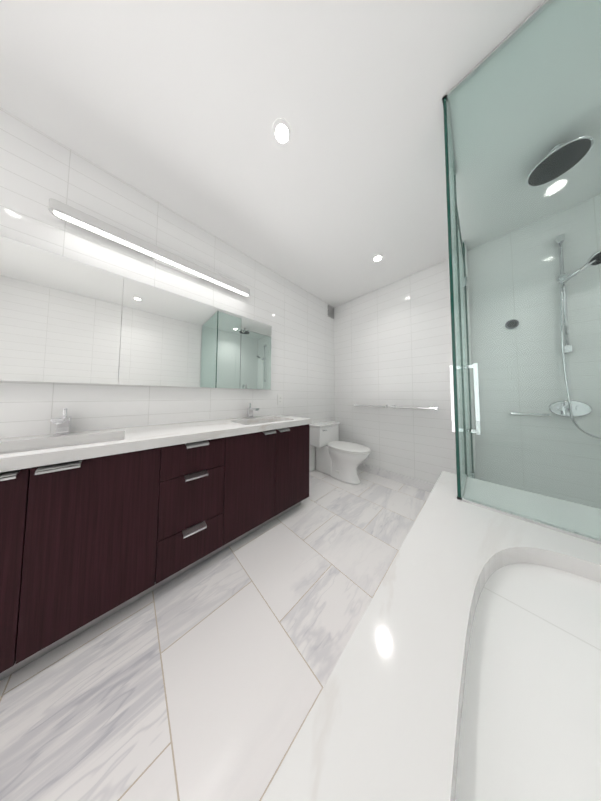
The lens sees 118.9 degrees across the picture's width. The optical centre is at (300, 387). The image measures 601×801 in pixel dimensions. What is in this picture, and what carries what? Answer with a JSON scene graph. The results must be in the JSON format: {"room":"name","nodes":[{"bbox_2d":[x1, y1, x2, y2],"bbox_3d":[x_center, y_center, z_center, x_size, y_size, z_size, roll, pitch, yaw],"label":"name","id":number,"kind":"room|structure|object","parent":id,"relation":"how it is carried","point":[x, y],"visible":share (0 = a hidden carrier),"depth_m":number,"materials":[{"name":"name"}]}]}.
{"room":"bathroom","nodes":[
{"label":"bathroom","id":0,"kind":"room"},
{"bbox_2d":[0,107,334,471],"bbox_3d":[-0.882,-0.156,1.637,4.100,2.664,0.001,3,-4,-44],"label":"wall","id":1,"kind":"structure","parent":0,"point":[39,169],"depth_m":1.35,"materials":[{"name":"tile"}]},
{"bbox_2d":[0,235,127,384],"bbox_3d":[-1.479,-0.407,1.024,0.624,0.754,0.058,3,-4,-44],"label":"mirror","id":2,"kind":"object","parent":1,"relation":"attached to","point":[63,319],"depth_m":1.04,"materials":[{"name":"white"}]},
{"bbox_2d":[48,198,249,296],"bbox_3d":[-1.005,-1.015,1.465,1.250,0.056,0.123,3,-4,-44],"label":"wall lamp","id":3,"kind":"object","parent":1,"relation":"attached to","point":[71,215],"visible":1,"depth_m":1.26,"materials":[{"name":"grey plastic"}]},
{"bbox_2d":[120,278,219,387],"bbox_3d":[-1.032,-0.384,1.457,0.621,0.754,0.058,3,-4,-44],"label":"mirror","id":4,"kind":"object","parent":1,"relation":"attached to","point":[171,339],"depth_m":1.40,"materials":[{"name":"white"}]},
{"bbox_2d":[216,309,271,389],"bbox_3d":[-0.587,-0.361,1.888,0.619,0.754,0.058,3,-4,-44],"label":"upper cabinet","id":5,"kind":"object","parent":1,"relation":"attached to","point":[243,356],"depth_m":1.84,"materials":[{"name":"white metal"}]},
{"bbox_2d":[277,395,281,404],"bbox_3d":[-0.257,0.154,2.222,0.076,0.123,0.009,3,-4,-44],"label":"electrical outlet","id":6,"kind":"object","parent":1,"relation":"attached to","point":[279,399],"visible":1,"depth_m":2.21,"materials":[{"name":"white plastic"}]},
{"bbox_2d":[328,305,333,318],"bbox_3d":[0.524,-1.291,3.040,0.165,0.180,0.012,3,-4,-44],"label":"air vent","id":7,"kind":"object","parent":1,"relation":"in","point":[330,311],"visible":0.98,"depth_m":3.03,"materials":[{"name":"black metal"}]},
{"bbox_2d":[0,469,429,800],"bbox_3d":[0.045,1.134,0.612,4.100,0.001,2.680,3,-4,-44],"label":"floor","id":8,"kind":"structure","parent":0,"point":[206,680],"depth_m":0.71,"materials":[{"name":"stone"}]},
{"bbox_2d":[0,423,311,680],"bbox_3d":[-0.804,0.751,1.268,2.005,0.819,0.576,3,-4,-44],"label":"bathroom vanity","id":9,"kind":"object","parent":8,"relation":"on","point":[97,526],"depth_m":0.86,"materials":[{"name":"brown wood"}]},
{"bbox_2d":[0,415,311,466],"bbox_3d":[-0.812,0.316,1.295,2.040,0.050,0.554,3,-4,-44],"label":"countertop","id":10,"kind":"structure","parent":9,"relation":"on","point":[130,437],"depth_m":1.02,"materials":[{"name":"white stone"}]},
{"bbox_2d":[50,408,71,434],"bbox_3d":[-1.352,0.201,1.003,0.048,0.144,0.170,3,-4,-44],"label":"faucet","id":11,"kind":"object","parent":10,"relation":"on","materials":[{"name":"silver metal"}]},
{"bbox_2d":[4,435,119,450],"bbox_3d":[-1.221,0.382,0.858,0.536,0.152,0.355,3,-4,-44],"label":"sink","id":12,"kind":"object","parent":10,"relation":"in","point":[117,436],"depth_m":0.97,"materials":[{"name":"white ceramic"}]},
{"bbox_2d":[248,403,258,418],"bbox_3d":[-0.491,0.245,1.838,0.048,0.144,0.170,3,-4,-44],"label":"faucet","id":13,"kind":"object","parent":10,"relation":"on","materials":[{"name":"silver metal"}]},
{"bbox_2d":[260,419,275,422],"bbox_3d":[-0.360,0.426,1.693,0.536,0.152,0.355,3,-4,-44],"label":"sink","id":14,"kind":"object","parent":10,"relation":"in","point":[261,420],"depth_m":1.92,"materials":[{"name":"white ceramic"}]},
{"bbox_2d":[309,421,370,484],"bbox_3d":[0.565,0.876,2.447,0.490,0.695,0.785,3,-4,-44],"label":"toilet","id":15,"kind":"object","parent":8,"relation":"on","point":[336,458],"visible":0.98,"depth_m":2.42,"materials":[{"name":"white ceramic"}]},
{"bbox_2d":[261,471,600,800],"bbox_3d":[0.211,0.777,-0.315,3.018,0.625,1.093,3,-4,-44],"label":"tub deck","id":16,"kind":"object","parent":8,"relation":"on","point":[467,667],"visible":0.96,"depth_m":0.32,"materials":[{"name":"stone"}]},
{"bbox_3d":[1.679,1.104,1.083,1.098,0.120,1.073,3,-4,-44],"label":"shower base","id":17,"kind":"object","parent":8,"relation":"on","visible":0},
{"bbox_2d":[442,0,600,543],"bbox_3d":[1.524,-0.236,0.984,1.299,2.538,1.060,3,-4,-44],"label":"glass","id":18,"kind":"object","parent":17,"relation":"on","point":[477,68],"visible":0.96,"depth_m":0.80,"materials":[{"name":"teal"}]},
{"bbox_2d":[0,0,600,306],"bbox_3d":[0.058,-1.527,0.740,4.100,0.001,2.680,3,-4,-44],"label":"ceiling","id":19,"kind":"structure","parent":0,"point":[180,107],"depth_m":0.97,"materials":[{"name":"white paint"}]},
{"bbox_2d":[272,118,291,147],"bbox_3d":[-0.110,-1.510,1.056,0.116,0.004,0.116,3,-4,-44],"label":"recessed light","id":20,"kind":"object","parent":19,"relation":"in","point":[281,132],"visible":1,"depth_m":1.05,"materials":[{"name":"white plastic"}]},
{"bbox_2d":[372,254,382,261],"bbox_3d":[0.873,-1.460,2.009,0.116,0.004,0.116,3,-4,-44],"label":"recessed light","id":21,"kind":"object","parent":19,"relation":"in","point":[377,258],"visible":1,"depth_m":2.01,"materials":[{"name":"white plastic"}]},
{"bbox_2d":[526,135,593,186],"bbox_3d":[1.613,-1.449,1.116,0.240,0.103,0.240,3,-4,-44],"label":"shower head","id":22,"kind":"structure","parent":19,"relation":"attached to","point":[555,164],"depth_m":1.10},
{"bbox_2d":[448,245,476,478],"bbox_3d":[1.681,-0.133,1.845,0.130,2.664,0.150,3,-4,-44],"label":"wall","id":23,"kind":"structure","parent":0,"point":[470,361],"depth_m":1.80,"materials":[{"name":"white tile"}]},
{"bbox_2d":[334,194,600,508],"bbox_3d":[1.522,-0.121,2.102,0.001,2.664,2.680,3,-4,-44],"label":"wall","id":24,"kind":"structure","parent":0,"point":[392,344],"depth_m":1.73,"materials":[{"name":"tile"}]},
{"bbox_2d":[354,404,387,407],"bbox_3d":[0.995,0.263,2.563,0.083,0.040,0.478,3,-4,-44],"label":"towel rail","id":25,"kind":"object","parent":24,"relation":"attached to","point":[386,406],"visible":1,"depth_m":2.49,"materials":[{"name":"silver metal"}]},
{"bbox_2d":[357,463,434,492],"bbox_3d":[1.090,1.173,2.376,0.144,0.100,1.605,3,-4,-44],"label":"baseboard","id":26,"kind":"structure","parent":24,"relation":"attached to","point":[415,483],"depth_m":2.28,"materials":[{"name":"stone"}]},
{"bbox_2d":[391,405,437,409],"bbox_3d":[1.378,0.246,2.169,0.083,0.040,0.474,3,-4,-44],"label":"towel rail","id":27,"kind":"object","parent":24,"relation":"attached to","point":[435,408],"visible":1,"depth_m":2.11,"materials":[{"name":"silver metal"}]},
{"bbox_2d":[505,233,600,438],"bbox_3d":[2.092,-0.432,1.387,0.196,1.637,0.625,3,-4,-44],"label":"shower rail","id":28,"kind":"object","parent":24,"relation":"attached to","point":[591,261],"depth_m":1.41,"materials":[{"name":"silver metal"}]}
]}

